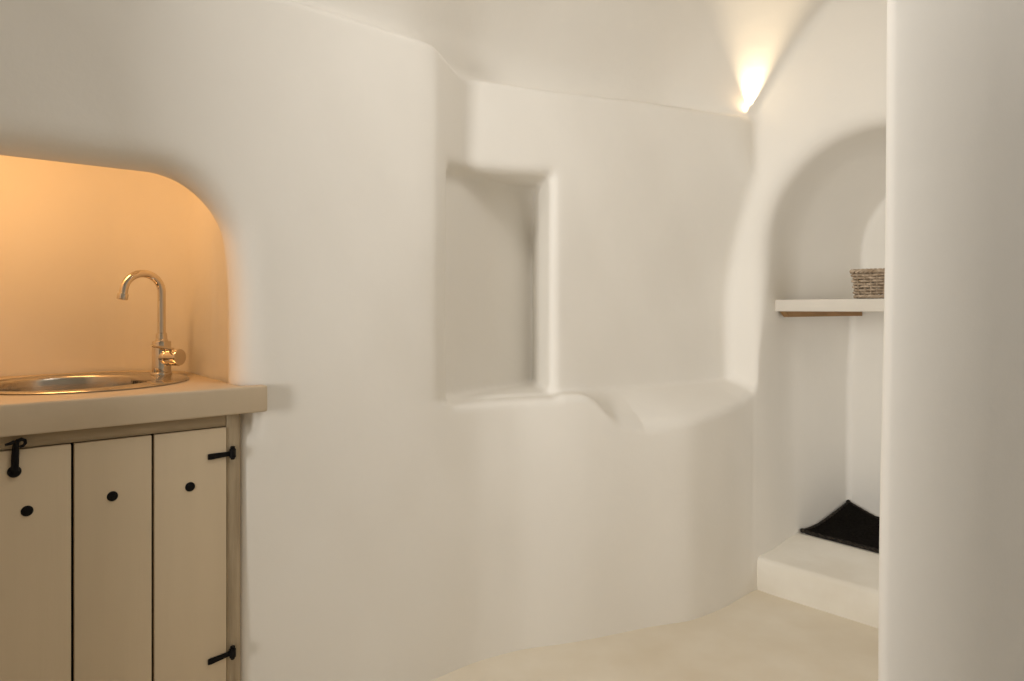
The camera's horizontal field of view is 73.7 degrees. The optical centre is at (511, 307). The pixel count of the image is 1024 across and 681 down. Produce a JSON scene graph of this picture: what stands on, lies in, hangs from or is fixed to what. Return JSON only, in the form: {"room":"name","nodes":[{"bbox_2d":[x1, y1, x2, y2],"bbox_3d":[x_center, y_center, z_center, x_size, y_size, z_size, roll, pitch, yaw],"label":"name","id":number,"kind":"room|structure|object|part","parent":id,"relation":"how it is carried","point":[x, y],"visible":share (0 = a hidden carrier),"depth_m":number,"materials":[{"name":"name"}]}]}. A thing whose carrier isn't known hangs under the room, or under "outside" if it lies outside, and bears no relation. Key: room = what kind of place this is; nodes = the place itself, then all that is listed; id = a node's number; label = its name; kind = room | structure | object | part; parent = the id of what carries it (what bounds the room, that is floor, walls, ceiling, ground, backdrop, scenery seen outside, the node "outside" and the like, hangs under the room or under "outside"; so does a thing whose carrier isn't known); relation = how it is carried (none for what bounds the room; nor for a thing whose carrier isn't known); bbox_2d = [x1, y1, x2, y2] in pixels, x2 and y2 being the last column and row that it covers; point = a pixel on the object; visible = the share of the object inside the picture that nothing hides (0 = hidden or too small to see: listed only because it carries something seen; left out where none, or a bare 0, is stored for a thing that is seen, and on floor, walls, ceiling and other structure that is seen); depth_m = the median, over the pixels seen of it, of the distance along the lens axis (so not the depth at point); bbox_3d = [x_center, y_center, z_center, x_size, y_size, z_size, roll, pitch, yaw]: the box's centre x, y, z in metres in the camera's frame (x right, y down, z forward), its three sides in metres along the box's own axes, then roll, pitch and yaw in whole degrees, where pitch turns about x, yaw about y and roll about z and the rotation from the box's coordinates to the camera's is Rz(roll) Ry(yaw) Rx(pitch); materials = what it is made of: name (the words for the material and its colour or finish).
{"room":"traditional dwelling","nodes":[
{"label":"traditional dwelling","id":0,"kind":"room"},
{"bbox_2d":[0,0,446,680],"bbox_3d":[-1.152,-0.015,1.567,0.869,2.320,1.987,0,0,39],"label":"wall","id":1,"kind":"structure","parent":0,"point":[278,165],"depth_m":1.82,"materials":[{"name":"paint"}]},
{"bbox_2d":[299,0,834,115],"bbox_3d":[-0.019,-1.126,1.289,3.306,0.763,1.566,0,0,-40],"label":"ceiling","id":2,"kind":"structure","parent":0,"point":[718,56],"depth_m":2.42,"materials":[{"name":"paint"}]},
{"bbox_2d":[437,50,761,673],"bbox_3d":[0.829,-0.132,2.321,2.048,2.551,0.844,0,0,9],"label":"wall","id":3,"kind":"structure","parent":0,"point":[603,457],"depth_m":2.35,"materials":[{"name":"paint"}]},
{"bbox_2d":[432,590,877,680],"bbox_3d":[-0.064,1.100,0.558,6.600,0.004,4.400,0,0,-40],"label":"floor","id":4,"kind":"structure","parent":0,"point":[759,636],"depth_m":2.17,"materials":[{"name":"beige concrete"}]},
{"bbox_2d":[0,414,239,680],"bbox_3d":[-1.036,0.677,1.647,0.590,0.845,0.518,0,0,-40],"label":"base cabinet","id":5,"kind":"object","parent":4,"relation":"on","point":[120,545],"visible":0.97,"depth_m":1.49,"materials":[{"name":"beige wood"}]},
{"bbox_3d":[-0.879,0.269,1.499,0.470,0.028,0.046,0,0,-40],"label":"frame rail","id":6,"kind":"part","parent":5,"relation":"part of","materials":[{"name":"beige wood"}]},
{"bbox_2d":[0,370,266,436],"bbox_3d":[-1.094,0.222,1.710,0.714,0.064,0.691,0,0,-40],"label":"countertop","id":7,"kind":"structure","parent":5,"relation":"on","point":[199,396],"depth_m":1.50,"materials":[{"name":"beige concrete"}]},
{"bbox_2d":[0,372,188,394],"bbox_3d":[-1.083,0.268,1.726,0.482,0.168,0.482,0,0,-40],"label":"sink","id":8,"kind":"object","parent":7,"relation":"in","point":[106,381],"visible":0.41,"depth_m":1.83,"materials":[{"name":"metal"}]},
{"bbox_3d":[-1.021,0.206,1.867,0.062,0.018,0.006,0,0,28],"label":"overflow plate","id":9,"kind":"part","parent":8,"relation":"part of","materials":[{"name":"metal"}]},
{"bbox_2d":[116,270,185,374],"bbox_3d":[-0.990,0.040,1.879,0.096,0.292,0.153,0,0,29],"label":"faucet","id":10,"kind":"object","parent":7,"relation":"on","point":[164,356],"visible":1,"depth_m":1.90,"materials":[{"name":"silver metal"}]},
{"bbox_3d":[-1.019,-0.004,1.882,0.022,0.204,0.126,0,0,38],"label":"spout","id":11,"kind":"part","parent":10,"relation":"part of","materials":[{"name":"silver metal"}]},
{"bbox_3d":[-0.957,0.138,1.915,0.066,0.048,0.047,0,0,16],"label":"handle","id":12,"kind":"part","parent":10,"relation":"part of","materials":[{"name":"silver metal"}]},
{"bbox_3d":[-0.685,0.677,1.661,0.033,0.845,0.046,0,0,-40],"label":"frame post","id":13,"kind":"part","parent":5,"relation":"part of","materials":[{"name":"grey wood"}]},
{"bbox_2d":[757,533,878,627],"bbox_3d":[1.570,1.036,2.634,0.909,0.129,0.920,0,0,-40],"label":"step","id":14,"kind":"structure","parent":4,"relation":"on","point":[839,579],"depth_m":2.55,"materials":[{"name":"white concrete"}]},
{"bbox_2d":[800,500,879,552],"bbox_3d":[1.619,0.937,2.838,0.459,0.067,0.647,0,0,-40],"label":"doormat","id":15,"kind":"object","parent":14,"relation":"on","point":[850,524],"visible":0.39,"depth_m":2.97,"materials":[{"name":"black fabric"}]},
{"bbox_2d":[724,0,886,554],"bbox_3d":[1.623,-0.126,2.518,0.896,2.546,1.334,0,0,-40],"label":"wall","id":16,"kind":"structure","parent":0,"point":[813,213],"depth_m":2.79,"materials":[{"name":"paint"}]},
{"bbox_2d":[775,299,883,316],"bbox_3d":[1.571,0.002,2.695,0.742,0.070,0.732,0,0,-40],"label":"shelf","id":17,"kind":"object","parent":16,"relation":"attached to","point":[792,307],"visible":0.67,"depth_m":2.60,"materials":[{"name":"white wood"}]},
{"bbox_2d":[849,268,884,298],"bbox_3d":[1.367,-0.091,2.564,0.162,0.110,0.162,0,0,43],"label":"wicker basket","id":18,"kind":"object","parent":17,"relation":"on","point":[867,283],"visible":0.7,"depth_m":2.52,"materials":[{"name":"beige wicker"}]},
{"bbox_2d":[878,0,1023,680],"bbox_3d":[1.137,-0.250,1.674,1.213,2.700,0.584,0,0,-23],"label":"wall pier","id":19,"kind":"object","parent":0,"point":[951,525],"visible":1,"depth_m":1.23,"materials":[{"name":"paint"}]}
]}

